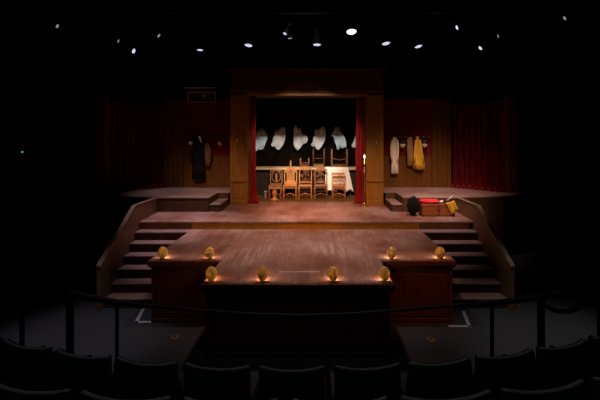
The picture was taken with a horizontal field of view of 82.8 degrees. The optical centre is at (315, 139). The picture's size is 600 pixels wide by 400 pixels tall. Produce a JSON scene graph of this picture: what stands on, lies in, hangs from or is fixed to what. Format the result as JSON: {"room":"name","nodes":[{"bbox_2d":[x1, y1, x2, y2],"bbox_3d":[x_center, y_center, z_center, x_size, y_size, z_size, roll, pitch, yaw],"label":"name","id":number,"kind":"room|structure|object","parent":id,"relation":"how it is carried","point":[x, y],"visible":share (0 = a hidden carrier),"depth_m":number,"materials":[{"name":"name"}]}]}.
{"room":"theater auditorium","nodes":[
{"label":"theater auditorium","id":0,"kind":"room"},
{"bbox_2d":[0,0,104,260],"bbox_3d":[-8.720,-1.175,5.500,0.100,9.000,19.000,0,0,0],"label":"wall","id":1,"kind":"structure","parent":0,"point":[51,78],"depth_m":10.91,"materials":[{"name":"paint"}]},
{"bbox_2d":[96,94,108,192],"bbox_3d":[-6.450,0.105,10.277,0.320,2.960,0.165,0,0,0],"label":"wall","id":2,"kind":"structure","parent":0,"point":[102,102],"depth_m":10.20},
{"bbox_2d":[108,65,164,103],"bbox_3d":[-5.686,-1.750,10.850,1.613,1.050,0.120,0,0,-41],"label":"wall","id":3,"kind":"structure","parent":0,"point":[124,83],"depth_m":10.76,"materials":[{"name":"paint"}]},
{"bbox_2d":[108,100,165,191],"bbox_3d":[-5.680,0.168,10.852,1.632,2.834,0.315,0,0,-41],"label":"velvet curtain","id":4,"kind":"object","parent":3,"relation":"hanging from","point":[136,130],"visible":1,"depth_m":10.88,"materials":[{"name":"red fabric"}]},
{"bbox_2d":[163,54,235,186],"bbox_3d":[-3.885,-0.645,11.415,2.410,4.460,0.170,0,0,0],"label":"wall","id":5,"kind":"structure","parent":0,"point":[180,71],"depth_m":11.33,"materials":[{"name":"wood"}]},
{"bbox_2d":[183,87,216,102],"bbox_3d":[-3.845,-1.496,11.295,1.064,0.499,0.190,0,0,0],"label":"box","id":6,"kind":"object","parent":5,"relation":"attached to","point":[193,97],"visible":1,"depth_m":11.30,"materials":[{"name":"brown wood"}]},
{"bbox_2d":[183,87,215,88],"bbox_3d":[-3.845,-1.730,11.295,1.064,0.030,0.190,0,0,0],"label":"shelf","id":7,"kind":"object","parent":6,"relation":"attached to","point":[183,87],"depth_m":11.24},
{"bbox_2d":[184,99,229,155],"bbox_3d":[-3.520,0.105,11.460,1.820,2.960,0.080,0,0,0],"label":"wall","id":8,"kind":"structure","parent":0,"point":[200,119],"depth_m":11.42,"materials":[{"name":"red paper"}]},
{"bbox_2d":[184,157,229,183],"bbox_3d":[-3.520,1.070,11.402,1.780,1.030,0.035,0,0,0],"label":"wall panel","id":9,"kind":"object","parent":8,"relation":"attached to","point":[218,172],"depth_m":11.38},
{"bbox_2d":[184,156,229,186],"bbox_3d":[-3.520,1.055,11.395,1.780,1.060,0.050,0,0,0],"label":"trim","id":10,"kind":"structure","parent":8,"relation":"attached to","point":[185,185],"depth_m":11.37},
{"bbox_2d":[185,136,229,137],"bbox_3d":[-3.530,-0.095,11.354,1.720,0.080,0.132,0,0,0],"label":"rail","id":11,"kind":"object","parent":8,"relation":"attached to","point":[185,136],"visible":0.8,"depth_m":11.38,"materials":[{"name":"brown wood"}]},
{"bbox_2d":[190,136,204,179],"bbox_3d":[-3.878,0.588,11.223,0.448,1.442,0.277,0,0,0],"label":"coat","id":12,"kind":"object","parent":11,"relation":"hanging from","point":[197,158],"visible":1,"depth_m":11.17,"materials":[{"name":"fabric"}]},
{"bbox_2d":[205,143,211,166],"bbox_3d":[-3.529,0.447,11.224,0.270,0.864,0.171,0,0,33],"label":"jacket","id":13,"kind":"object","parent":11,"relation":"hanging from","point":[208,157],"visible":1,"depth_m":11.20,"materials":[{"name":"fabric"}]},
{"bbox_2d":[0,223,599,399],"bbox_3d":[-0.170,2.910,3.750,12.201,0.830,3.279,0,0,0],"label":"floor","id":14,"kind":"structure","parent":0,"point":[404,392],"depth_m":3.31,"materials":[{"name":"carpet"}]},
{"bbox_2d":[18,297,65,345],"bbox_3d":[-2.647,2.008,3.300,0.453,0.974,0.044,0,0,0],"label":"handrail","id":15,"kind":"object","parent":14,"relation":"on","point":[21,305],"visible":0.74,"depth_m":3.28,"materials":[{"name":"metal"}]},
{"bbox_2d":[0,338,91,390],"bbox_3d":[-2.263,2.061,2.856,0.538,0.868,0.453,0,0,15],"label":"seat","id":16,"kind":"object","parent":14,"relation":"on","point":[21,366],"visible":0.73,"depth_m":2.66,"materials":[{"name":"fabric"}]},
{"bbox_2d":[49,348,144,399],"bbox_3d":[-1.740,2.061,2.740,0.538,0.868,0.453,0,0,11],"label":"seat","id":17,"kind":"object","parent":14,"relation":"on","point":[68,370],"visible":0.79,"depth_m":2.55,"materials":[{"name":"fabric"}]},
{"bbox_2d":[134,308,150,322],"bbox_3d":[-3.271,3.324,6.368,0.301,0.003,0.689,0,0,-41],"label":"tape","id":18,"kind":"object","parent":14,"relation":"on","point":[142,310],"visible":0.93,"depth_m":6.28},
{"bbox_2d":[96,197,191,310],"bbox_3d":[-3.739,2.439,7.997,1.488,1.772,2.825,0,0,0],"label":"staircase","id":19,"kind":"structure","parent":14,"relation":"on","point":[123,272],"depth_m":7.36,"materials":[{"name":"wood"}]},
{"bbox_2d":[112,356,182,399],"bbox_3d":[-1.210,2.061,2.658,0.538,0.868,0.453,0,0,7],"label":"seat","id":20,"kind":"object","parent":14,"relation":"on","point":[136,380],"visible":0.88,"depth_m":2.46,"materials":[{"name":"fabric"}]},
{"bbox_2d":[179,381,181,395],"bbox_3d":[-1.245,1.975,2.621,0.430,0.240,0.095,0,0,7],"label":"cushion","id":21,"kind":"object","parent":20,"relation":"on","point":[180,383],"depth_m":2.60,"materials":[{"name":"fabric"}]},
{"bbox_2d":[93,187,229,254],"bbox_3d":[-4.640,2.455,10.410,4.020,1.740,1.980,0,0,0],"label":"platform","id":22,"kind":"object","parent":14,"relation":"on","point":[110,208],"visible":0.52,"depth_m":9.71,"materials":[{"name":"wood"}]},
{"bbox_2d":[182,362,258,399],"bbox_3d":[-0.675,2.061,2.608,0.538,0.868,0.453,0,0,4],"label":"seat","id":23,"kind":"object","parent":14,"relation":"on","point":[211,383],"visible":0.93,"depth_m":2.42,"materials":[{"name":"fabric"}]},
{"bbox_2d":[258,365,331,399],"bbox_3d":[-0.139,2.061,2.594,0.538,0.868,0.453,0,0,0],"label":"seat","id":24,"kind":"object","parent":14,"relation":"on","point":[308,383],"visible":1,"depth_m":2.40,"materials":[{"name":"fabric"}]},
{"bbox_2d":[147,229,456,357],"bbox_3d":[-0.250,2.753,6.729,5.590,1.144,3.183,0,0,0],"label":"stage","id":25,"kind":"object","parent":14,"relation":"on","point":[417,278],"depth_m":5.92,"materials":[{"name":"brown wood"}]},
{"bbox_2d":[158,246,167,259],"bbox_3d":[-2.815,2.070,6.241,0.173,0.230,0.134,0,0,0],"label":"footlight","id":26,"kind":"object","parent":25,"relation":"on","point":[162,252],"visible":1,"depth_m":6.21,"materials":[{"name":"gold metal"}]},
{"bbox_2d":[205,246,213,259],"bbox_3d":[-1.955,2.070,6.241,0.173,0.230,0.134,0,0,0],"label":"footlight","id":27,"kind":"object","parent":25,"relation":"on","point":[209,251],"visible":1,"depth_m":6.20,"materials":[{"name":"gold metal"}]},
{"bbox_2d":[205,266,216,281],"bbox_3d":[-1.618,2.070,5.251,0.173,0.230,0.134,0,0,0],"label":"footlight","id":28,"kind":"object","parent":25,"relation":"on","point":[211,272],"visible":1,"depth_m":5.22,"materials":[{"name":"gold metal"}]},
{"bbox_2d":[257,266,267,281],"bbox_3d":[-0.822,2.070,5.251,0.173,0.230,0.134,0,0,0],"label":"footlight","id":29,"kind":"object","parent":25,"relation":"on","point":[262,273],"visible":1,"depth_m":5.21,"materials":[{"name":"gold metal"}]},
{"bbox_2d":[327,266,338,281],"bbox_3d":[0.268,2.070,5.251,0.173,0.230,0.134,0,0,0],"label":"footlight","id":30,"kind":"object","parent":25,"relation":"on","point":[333,273],"visible":1,"depth_m":5.21,"materials":[{"name":"gold metal"}]},
{"bbox_2d":[379,266,389,281],"bbox_3d":[1.066,2.070,5.251,0.173,0.230,0.134,0,0,0],"label":"footlight","id":31,"kind":"object","parent":25,"relation":"on","point":[384,272],"visible":1,"depth_m":5.21,"materials":[{"name":"gold metal"}]},
{"bbox_2d":[387,246,395,259],"bbox_3d":[1.396,2.070,6.241,0.173,0.230,0.134,0,0,0],"label":"footlight","id":32,"kind":"object","parent":25,"relation":"on","point":[391,251],"visible":1,"depth_m":6.20,"materials":[{"name":"gold metal"}]},
{"bbox_2d":[435,246,444,259],"bbox_3d":[2.289,2.070,6.241,0.173,0.230,0.134,0,0,0],"label":"footlight","id":33,"kind":"object","parent":25,"relation":"on","point":[439,251],"visible":1,"depth_m":6.21,"materials":[{"name":"gold metal"}]},
{"bbox_2d":[64,286,545,359],"bbox_3d":[-0.108,1.954,3.104,4.655,1.083,0.477,0,0,0],"label":"rail","id":34,"kind":"object","parent":14,"relation":"on","point":[70,291],"visible":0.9,"depth_m":3.14,"materials":[{"name":"metal"}]},
{"bbox_2d":[139,196,473,228],"bbox_3d":[-0.246,2.660,10.637,8.309,1.330,4.675,0,0,0],"label":"stage","id":35,"kind":"object","parent":14,"relation":"on","point":[289,212],"visible":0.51,"depth_m":8.64,"materials":[{"name":"wood"}]},
{"bbox_2d":[209,199,227,211],"bbox_3d":[-2.808,1.889,9.895,0.295,0.209,0.930,0,0,0],"label":"step","id":36,"kind":"structure","parent":35,"relation":"on","point":[218,205],"depth_m":9.56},
{"bbox_2d":[270,187,278,200],"bbox_3d":[-1.370,1.789,11.270,0.280,0.410,0.276,0,0,0],"label":"pedestal","id":37,"kind":"object","parent":35,"relation":"on","point":[274,192],"visible":1,"depth_m":11.21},
{"bbox_2d":[268,170,282,198],"bbox_3d":[-1.370,1.521,11.629,0.442,0.950,0.478,0,0,0],"label":"wooden chair","id":38,"kind":"object","parent":35,"relation":"on","point":[278,185],"visible":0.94,"depth_m":11.77,"materials":[{"name":"brown wood"}]},
{"bbox_2d":[283,160,296,198],"bbox_3d":[-0.870,1.350,11.636,0.462,1.292,0.492,0,0,0],"label":"wooden chair","id":39,"kind":"object","parent":35,"relation":"on","point":[290,183],"visible":1,"depth_m":11.80,"materials":[{"name":"brown wood"}]},
{"bbox_2d":[298,166,311,198],"bbox_3d":[-0.355,1.458,11.622,0.462,1.078,0.464,0,0,0],"label":"wooden chair","id":40,"kind":"object","parent":35,"relation":"on","point":[305,180],"visible":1,"depth_m":11.79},
{"bbox_2d":[256,166,355,195],"bbox_3d":[-0.270,1.488,12.350,4.620,1.015,0.620,0,0,0],"label":"counter","id":41,"kind":"object","parent":35,"relation":"on","point":[262,172],"depth_m":12.20,"materials":[{"name":"wood"}]},
{"bbox_2d":[300,158,309,177],"bbox_3d":[-0.400,0.990,12.263,0.352,0.679,0.464,0,0,0],"label":"chair","id":42,"kind":"object","parent":41,"relation":"on","point":[308,164],"visible":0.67,"depth_m":12.07,"materials":[{"name":"brown wood"}]},
{"bbox_2d":[256,166,355,169],"bbox_3d":[-0.270,1.018,12.350,4.620,0.075,0.620,0,0,0],"label":"countertop","id":43,"kind":"structure","parent":41,"relation":"on","point":[257,167],"depth_m":12.12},
{"bbox_2d":[313,148,324,177],"bbox_3d":[0.110,0.816,12.263,0.442,1.027,0.464,0,0,0],"label":"chair","id":44,"kind":"object","parent":41,"relation":"on","point":[323,158],"visible":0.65,"depth_m":12.09,"materials":[{"name":"brown wood"}]},
{"bbox_2d":[325,167,353,191],"bbox_3d":[0.841,1.405,12.121,1.025,0.880,0.358,0,0,0],"label":"cloth","id":45,"kind":"object","parent":41,"relation":"on","point":[348,183],"visible":0.67,"depth_m":12.01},
{"bbox_2d":[331,149,347,166],"bbox_3d":[0.855,0.788,12.263,0.602,0.932,0.464,0,0,0],"label":"chair","id":46,"kind":"object","parent":41,"relation":"on","point":[346,158],"visible":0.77,"depth_m":12.11,"materials":[{"name":"brown wood"}]},
{"bbox_2d":[227,68,385,204],"bbox_3d":[-0.270,-0.100,10.650,4.840,4.190,0.660,0,0,0],"label":"arch","id":47,"kind":"object","parent":35,"relation":"on","point":[246,83],"visible":0.99,"depth_m":10.42,"materials":[{"name":"brown wood"}]},
{"bbox_2d":[249,97,258,203],"bbox_3d":[-1.934,0.325,10.692,0.319,3.341,0.220,0,0,-3],"label":"velvet curtain","id":48,"kind":"object","parent":47,"relation":"hanging from","point":[253,191],"visible":1,"depth_m":10.73,"materials":[{"name":"red fabric"}]},
{"bbox_2d":[354,97,364,203],"bbox_3d":[1.389,0.325,10.690,0.368,3.341,0.215,0,0,0],"label":"velvet curtain","id":49,"kind":"object","parent":47,"relation":"hanging from","point":[360,101],"visible":0.94,"depth_m":10.74,"materials":[{"name":"red fabric"}]},
{"bbox_2d":[314,168,327,198],"bbox_3d":[0.175,1.478,11.622,0.452,1.038,0.464,0,0,0],"label":"wooden chair","id":50,"kind":"object","parent":35,"relation":"on","point":[316,186],"visible":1,"depth_m":11.78,"materials":[{"name":"brown wood"}]},
{"bbox_2d":[332,173,345,198],"bbox_3d":[0.780,1.565,11.622,0.462,0.862,0.464,0,0,0],"label":"wooden chair","id":51,"kind":"object","parent":35,"relation":"on","point":[334,186],"visible":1,"depth_m":11.42,"materials":[{"name":"brown wood"}]},
{"bbox_2d":[360,154,367,207],"bbox_3d":[1.451,1.207,10.086,0.280,1.574,0.248,0,0,0],"label":"candlestick","id":52,"kind":"object","parent":35,"relation":"on","point":[364,164],"visible":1,"depth_m":10.11,"materials":[{"name":"gold metal"}]},
{"bbox_2d":[385,199,402,211],"bbox_3d":[2.268,1.889,9.895,0.295,0.209,0.930,0,0,0],"label":"step","id":53,"kind":"structure","parent":35,"relation":"on","point":[393,205],"depth_m":9.51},
{"bbox_2d":[407,196,418,215],"bbox_3d":[2.573,1.733,8.979,0.318,0.533,0.340,0,0,0],"label":"hat","id":54,"kind":"object","parent":35,"relation":"on","point":[412,203],"visible":1,"depth_m":8.88,"materials":[{"name":"fabric"}]},
{"bbox_2d":[418,202,454,216],"bbox_3d":[3.190,1.833,9.014,0.880,0.325,0.372,0,0,0],"label":"storage chest","id":55,"kind":"object","parent":35,"relation":"on","point":[425,209],"visible":0.73,"depth_m":8.86,"materials":[{"name":"brown wood"}]},
{"bbox_2d":[419,199,438,202],"bbox_3d":[2.995,1.615,8.994,0.500,0.116,0.290,0,0,0],"label":"bundle","id":56,"kind":"object","parent":55,"relation":"on","point":[420,200],"visible":1,"depth_m":8.89,"materials":[{"name":"fabric"}]},
{"bbox_2d":[444,201,457,213],"bbox_3d":[3.515,1.745,8.833,0.322,0.358,0.141,0,0,0],"label":"cloth","id":57,"kind":"object","parent":55,"relation":"hanging from","point":[452,206],"visible":1,"depth_m":8.80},
{"bbox_2d":[335,362,403,399],"bbox_3d":[0.397,2.061,2.612,0.538,0.868,0.453,0,0,-4],"label":"seat","id":58,"kind":"object","parent":14,"relation":"on","point":[351,383],"visible":0.91,"depth_m":2.41,"materials":[{"name":"fabric"}]},
{"bbox_2d":[427,337,434,341],"bbox_3d":[1.922,3.319,5.667,0.130,0.012,0.130,0,0,0],"label":"floor plate","id":59,"kind":"object","parent":14,"relation":"on","point":[431,339],"visible":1,"depth_m":5.65,"materials":[{"name":"gold metal"}]},
{"bbox_2d":[406,356,473,397],"bbox_3d":[0.931,2.061,2.665,0.538,0.868,0.453,0,0,-7],"label":"seat","id":60,"kind":"object","parent":14,"relation":"on","point":[445,379],"visible":0.99,"depth_m":2.46,"materials":[{"name":"fabric"}]},
{"bbox_2d":[383,187,519,255],"bbox_3d":[4.100,2.455,10.410,4.020,1.740,1.980,0,0,0],"label":"platform","id":61,"kind":"object","parent":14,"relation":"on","point":[501,209],"visible":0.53,"depth_m":9.78,"materials":[{"name":"wood"}]},
{"bbox_2d":[448,311,471,326],"bbox_3d":[2.722,3.324,6.234,0.341,0.003,0.763,0,0,43],"label":"tape","id":62,"kind":"object","parent":14,"relation":"on","point":[463,312],"visible":1,"depth_m":6.12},
{"bbox_2d":[419,197,514,310],"bbox_3d":[3.243,2.439,7.997,1.496,1.772,2.825,0,0,0],"label":"staircase","id":63,"kind":"structure","parent":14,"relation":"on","point":[484,270],"depth_m":7.35,"materials":[{"name":"wood"}]},
{"bbox_2d":[472,348,537,399],"bbox_3d":[1.460,2.061,2.752,0.538,0.868,0.453,0,0,-11],"label":"seat","id":64,"kind":"object","parent":14,"relation":"on","point":[518,371],"visible":0.86,"depth_m":2.55,"materials":[{"name":"fabric"}]},
{"bbox_2d":[472,374,474,392],"bbox_3d":[1.438,1.975,2.706,0.430,0.240,0.095,0,0,-11],"label":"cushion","id":65,"kind":"object","parent":64,"relation":"on","point":[473,375],"depth_m":2.65,"materials":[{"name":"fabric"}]},
{"bbox_2d":[536,338,592,387],"bbox_3d":[1.983,2.061,2.872,0.538,0.868,0.453,0,0,-15],"label":"seat","id":66,"kind":"object","parent":14,"relation":"on","point":[555,366],"visible":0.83,"depth_m":2.66,"materials":[{"name":"fabric"}]},
{"bbox_2d":[545,274,599,336],"bbox_3d":[2.506,1.895,3.292,0.605,1.199,0.068,0,0,0],"label":"handrail","id":67,"kind":"object","parent":14,"relation":"on","point":[596,279],"visible":0.88,"depth_m":3.28,"materials":[{"name":"metal"}]},
{"bbox_2d":[588,335,599,377],"bbox_3d":[2.497,2.061,3.025,0.538,0.868,0.453,0,0,-18],"label":"seat","id":68,"kind":"object","parent":14,"relation":"on","point":[594,341],"visible":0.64,"depth_m":2.79,"materials":[{"name":"fabric"}]},
{"bbox_2d":[256,98,355,165],"bbox_3d":[-0.270,0.525,13.015,4.690,5.600,0.070,0,0,0],"label":"wall","id":69,"kind":"structure","parent":0,"point":[312,114],"depth_m":12.98,"materials":[{"name":"paint"}]},
{"bbox_2d":[105,4,512,183],"bbox_3d":[-0.270,-1.175,14.050,16.800,9.000,0.100,0,0,0],"label":"wall","id":70,"kind":"structure","parent":0,"point":[271,48],"depth_m":14.00,"materials":[{"name":"paint"}]},
{"bbox_2d":[103,0,515,1],"bbox_3d":[-0.270,-5.725,5.500,18.000,0.100,19.000,0,0,0],"label":"ceiling","id":71,"kind":"structure","parent":0,"point":[103,0],"depth_m":13.83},
{"bbox_3d":[-0.270,-4.338,7.500,14.400,2.675,0.050,0,0,0],"label":"pipe","id":72,"kind":"object","parent":71,"relation":"hanging from","visible":0},
{"bbox_2d":[38,4,59,28],"bbox_3d":[-5.881,-2.746,7.499,0.434,0.581,0.115,0,0,0],"label":"spotlight","id":73,"kind":"object","parent":72,"relation":"hanging from","point":[50,22],"visible":1,"depth_m":7.46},
{"bbox_2d":[143,4,160,37],"bbox_3d":[-3.624,-2.642,7.518,0.412,0.788,0.112,0,0,7],"label":"spotlight","id":74,"kind":"object","parent":72,"relation":"hanging from","point":[155,33],"visible":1,"depth_m":7.50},
{"bbox_2d":[344,5,357,35],"bbox_3d":[0.795,-2.681,7.540,0.289,0.710,0.317,0,0,36],"label":"spotlight","id":75,"kind":"object","parent":72,"relation":"hanging from","point":[351,29],"visible":1,"depth_m":7.51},
{"bbox_2d":[455,4,474,29],"bbox_3d":[3.299,-2.727,7.521,0.441,0.619,0.123,0,0,-7],"label":"spotlight","id":76,"kind":"object","parent":72,"relation":"hanging from","point":[462,24],"visible":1,"depth_m":7.49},
{"bbox_2d":[562,4,583,20],"bbox_3d":[5.669,-2.835,7.499,0.428,0.404,0.115,0,0,0],"label":"spotlight","id":77,"kind":"object","parent":72,"relation":"hanging from","point":[569,15],"visible":1,"depth_m":7.46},
{"bbox_3d":[-0.270,-4.362,8.300,14.400,2.625,0.050,0,0,0],"label":"pipe","id":78,"kind":"object","parent":71,"relation":"hanging from","visible":0},
{"bbox_2d":[100,15,119,42],"bbox_3d":[-5.009,-2.712,8.281,0.444,0.709,0.112,0,0,-6],"label":"spotlight","id":79,"kind":"object","parent":78,"relation":"hanging from","point":[116,40],"visible":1,"depth_m":8.26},
{"bbox_2d":[283,15,291,35],"bbox_3d":[-0.695,-2.809,8.409,0.122,0.514,0.345,0,0,29],"label":"spotlight","id":80,"kind":"object","parent":78,"relation":"hanging from","point":[286,30],"visible":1,"depth_m":8.35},
{"bbox_2d":[496,15,515,37],"bbox_3d":[4.650,-2.773,8.299,0.446,0.587,0.115,0,0,0],"label":"spotlight","id":81,"kind":"object","parent":78,"relation":"hanging from","point":[503,33],"visible":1,"depth_m":8.26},
{"bbox_3d":[-0.270,-4.362,9.000,14.400,2.625,0.050,0,0,0],"label":"pipe","id":82,"kind":"object","parent":71,"relation":"hanging from","visible":0},
{"bbox_2d":[119,25,135,53],"bbox_3d":[-4.998,-2.671,9.029,0.454,0.790,0.157,0,0,9],"label":"spotlight","id":83,"kind":"object","parent":82,"relation":"hanging from","point":[130,49],"visible":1,"depth_m":9.00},
{"bbox_2d":[195,24,203,51],"bbox_3d":[-3.067,-2.712,9.005,0.206,0.708,0.193,0,0,44],"label":"spotlight","id":84,"kind":"object","parent":82,"relation":"hanging from","point":[199,47],"visible":1,"depth_m":8.98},
{"bbox_2d":[244,25,254,47],"bbox_3d":[-1.770,-2.765,9.013,0.269,0.602,0.245,0,0,-44],"label":"spotlight","id":85,"kind":"object","parent":82,"relation":"hanging from","point":[248,43],"visible":1,"depth_m":8.98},
{"bbox_2d":[286,22,292,39],"bbox_3d":[-0.686,-2.897,9.005,0.174,0.451,0.159,0,0,44],"label":"spotlight","id":86,"kind":"object","parent":82,"relation":"hanging from","point":[289,34],"visible":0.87,"depth_m":8.95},
{"bbox_2d":[311,25,322,46],"bbox_3d":[0.034,-2.781,9.002,0.248,0.571,0.248,0,0,45],"label":"spotlight","id":87,"kind":"object","parent":82,"relation":"hanging from","point":[316,42],"visible":1,"depth_m":8.96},
{"bbox_2d":[379,25,390,45],"bbox_3d":[1.844,-2.788,9.014,0.290,0.556,0.251,0,0,36],"label":"spotlight","id":88,"kind":"object","parent":82,"relation":"hanging from","point":[385,40],"visible":1,"depth_m":8.98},
{"bbox_2d":[412,24,422,48],"bbox_3d":[2.697,-2.748,9.021,0.290,0.636,0.230,0,0,38],"label":"spotlight","id":89,"kind":"object","parent":82,"relation":"hanging from","point":[418,44],"visible":1,"depth_m":8.99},
{"bbox_2d":[478,25,492,50],"bbox_3d":[4.512,-2.717,9.037,0.420,0.697,0.134,0,0,-14],"label":"spotlight","id":90,"kind":"object","parent":82,"relation":"hanging from","point":[482,46],"visible":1,"depth_m":9.00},
{"bbox_2d":[383,99,431,186],"bbox_3d":[2.980,0.105,11.460,1.820,2.960,0.080,0,0,0],"label":"wall","id":91,"kind":"structure","parent":0,"point":[401,117],"depth_m":11.42,"materials":[{"name":"red paper"}]},
{"bbox_2d":[398,139,406,148],"bbox_3d":[2.875,0.140,11.274,0.260,0.325,0.283,0,0,0],"label":"wall sconce","id":92,"kind":"object","parent":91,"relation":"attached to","point":[402,142],"visible":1,"depth_m":11.18,"materials":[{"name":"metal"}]},
{"bbox_2d":[383,157,430,183],"bbox_3d":[2.980,1.070,11.402,1.780,1.030,0.035,0,0,0],"label":"wall panel","id":93,"kind":"object","parent":91,"relation":"attached to","point":[407,174],"depth_m":11.38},
{"bbox_2d":[383,156,430,186],"bbox_3d":[2.980,1.055,11.395,1.780,1.060,0.050,0,0,0],"label":"trim","id":94,"kind":"structure","parent":91,"relation":"attached to","point":[384,185],"depth_m":11.37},
{"bbox_2d":[383,136,430,137],"bbox_3d":[2.990,-0.095,11.354,1.720,0.080,0.132,0,0,0],"label":"rail","id":95,"kind":"object","parent":91,"relation":"attached to","point":[387,136],"visible":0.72,"depth_m":11.38,"materials":[{"name":"brown wood"}]},
{"bbox_2d":[390,137,398,173],"bbox_3d":[2.593,0.507,11.241,0.296,1.228,0.242,0,0,0],"label":"coat","id":96,"kind":"object","parent":95,"relation":"hanging from","point":[394,147],"visible":1,"depth_m":11.18,"materials":[{"name":"beige fabric"}]},
{"bbox_2d":[407,137,413,165],"bbox_3d":[3.110,0.378,11.218,0.187,0.970,0.241,0,0,41],"label":"coat","id":97,"kind":"object","parent":95,"relation":"hanging from","point":[410,162],"visible":0.97,"depth_m":11.20,"materials":[{"name":"fabric"}]},
{"bbox_2d":[413,136,424,169],"bbox_3d":[3.392,0.424,11.234,0.413,1.109,0.302,0,0,0],"label":"coat","id":98,"kind":"object","parent":95,"relation":"hanging from","point":[418,158],"visible":1,"depth_m":11.14,"materials":[{"name":"fabric"}]},
{"bbox_2d":[421,139,428,148],"bbox_3d":[3.603,0.140,11.274,0.260,0.325,0.283,0,0,0],"label":"wall sconce","id":99,"kind":"object","parent":91,"relation":"attached to","point":[424,142],"visible":0.95,"depth_m":11.19,"materials":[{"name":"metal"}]},
{"bbox_2d":[379,54,451,186],"bbox_3d":[3.345,-0.645,11.415,2.410,4.460,0.170,0,0,0],"label":"wall","id":100,"kind":"structure","parent":0,"point":[405,76],"depth_m":11.33,"materials":[{"name":"wood"}]},
{"bbox_2d":[451,65,505,102],"bbox_3d":[5.146,-1.750,10.850,1.613,1.050,0.120,0,0,41],"label":"wall","id":101,"kind":"structure","parent":0,"point":[485,83],"depth_m":10.74,"materials":[{"name":"paint"}]},
{"bbox_2d":[451,100,504,191],"bbox_3d":[5.158,0.166,10.853,1.638,2.842,0.314,0,0,41],"label":"velvet curtain","id":102,"kind":"object","parent":101,"relation":"hanging from","point":[478,127],"visible":1,"depth_m":10.84,"materials":[{"name":"red fabric"}]},
{"bbox_2d":[504,94,517,192],"bbox_3d":[5.910,0.105,10.277,0.320,2.960,0.165,0,0,0],"label":"wall","id":103,"kind":"structure","parent":0,"point":[511,100],"depth_m":10.20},
{"bbox_2d":[513,0,599,255],"bbox_3d":[8.180,-1.175,5.500,0.100,9.000,19.000,0,0,0],"label":"wall","id":104,"kind":"structure","parent":0,"point":[556,68],"depth_m":11.38,"materials":[{"name":"paint"}]},
{"bbox_3d":[-0.170,2.740,2.925,13.251,1.170,3.171,0,0,0],"label":"floor","id":105,"kind":"structure","parent":0,"visible":0},
{"bbox_2d":[0,380,123,399],"bbox_3d":[-1.461,1.721,1.924,0.538,0.868,0.453,0,0,8],"label":"seat","id":106,"kind":"object","parent":105,"relation":"on","point":[7,392],"visible":1,"depth_m":1.75,"materials":[{"name":"fabric"}]},
{"bbox_2d":[77,389,205,399],"bbox_3d":[-0.927,1.721,1.865,0.538,0.868,0.453,0,0,5],"label":"seat","id":107,"kind":"object","parent":105,"relation":"on","point":[87,394],"visible":0.98,"depth_m":1.73,"materials":[{"name":"fabric"}]},
{"bbox_2d":[183,395,292,399],"bbox_3d":[-0.391,1.721,1.836,0.538,0.868,0.453,0,0,2],"label":"seat","id":108,"kind":"object","parent":105,"relation":"on","point":[187,397],"visible":0.98,"depth_m":1.72,"materials":[{"name":"fabric"}]},
{"bbox_2d":[293,395,386,399],"bbox_3d":[0.147,1.721,1.839,0.538,0.868,0.453,0,0,-2],"label":"seat","id":109,"kind":"object","parent":105,"relation":"on","point":[383,397],"visible":1,"depth_m":1.71,"materials":[{"name":"fabric"}]},
{"bbox_2d":[399,388,493,399],"bbox_3d":[0.683,1.721,1.873,0.538,0.868,0.453,0,0,-5],"label":"seat","id":110,"kind":"object","parent":105,"relation":"on","point":[485,394],"visible":1,"depth_m":1.73,"materials":[{"name":"fabric"}]},
{"bbox_2d":[499,378,588,399],"bbox_3d":[1.216,1.721,1.938,0.538,0.868,0.453,0,0,-8],"label":"seat","id":111,"kind":"object","parent":105,"relation":"on","point":[576,389],"visible":1,"depth_m":1.77,"materials":[{"name":"fabric"}]},
{"bbox_2d":[588,376,599,399],"bbox_3d":[1.744,1.721,2.034,0.538,0.868,0.453,0,0,-12],"label":"seat","id":112,"kind":"object","parent":105,"relation":"on","point":[593,382],"visible":1,"depth_m":1.85,"materials":[{"name":"fabric"}]},
{"bbox_3d":[2.062,0.525,11.990,0.025,5.600,2.020,0,0,0],"label":"wall","id":113,"kind":"structure","parent":0,"visible":0},
{"bbox_3d":[-0.270,-2.295,12.750,4.630,0.050,0.050,0,0,0],"label":"batten","id":114,"kind":"object","parent":113,"relation":"attached to","visible":0},
{"bbox_2d":[256,128,266,150],"bbox_3d":[-2.104,-0.937,12.748,0.572,2.715,0.080,0,0,0],"label":"cloth","id":115,"kind":"object","parent":114,"relation":"hanging from","point":[261,136],"visible":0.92,"depth_m":12.74,"materials":[{"name":"white fabric"}]},
{"bbox_2d":[271,98,285,149],"bbox_3d":[-1.408,-0.955,12.750,0.556,2.679,0.082,0,0,0],"label":"cloth","id":116,"kind":"object","parent":114,"relation":"hanging from","point":[279,134],"visible":1,"depth_m":12.75,"materials":[{"name":"white fabric"}]},
{"bbox_2d":[294,98,307,149],"bbox_3d":[-0.556,-0.951,12.752,0.554,2.689,0.074,0,0,0],"label":"cloth","id":117,"kind":"object","parent":114,"relation":"hanging from","point":[300,139],"visible":0.99,"depth_m":12.74,"materials":[{"name":"white fabric"}]},
{"bbox_2d":[311,127,325,149],"bbox_3d":[0.098,-0.956,12.748,0.563,2.679,0.077,0,0,0],"label":"cloth","id":118,"kind":"object","parent":114,"relation":"hanging from","point":[319,134],"visible":1,"depth_m":12.74,"materials":[{"name":"white fabric"}]},
{"bbox_2d":[331,98,346,149],"bbox_3d":[0.868,-0.960,12.749,0.574,2.671,0.080,0,0,0],"label":"cloth","id":119,"kind":"object","parent":114,"relation":"hanging from","point":[339,139],"visible":1,"depth_m":12.75,"materials":[{"name":"white fabric"}]},
{"bbox_2d":[352,135,355,147],"bbox_3d":[1.580,-0.988,12.748,0.468,2.615,0.077,0,0,0],"label":"cloth","id":120,"kind":"object","parent":114,"relation":"hanging from","point":[354,141],"visible":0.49,"depth_m":12.74,"materials":[{"name":"white fabric"}]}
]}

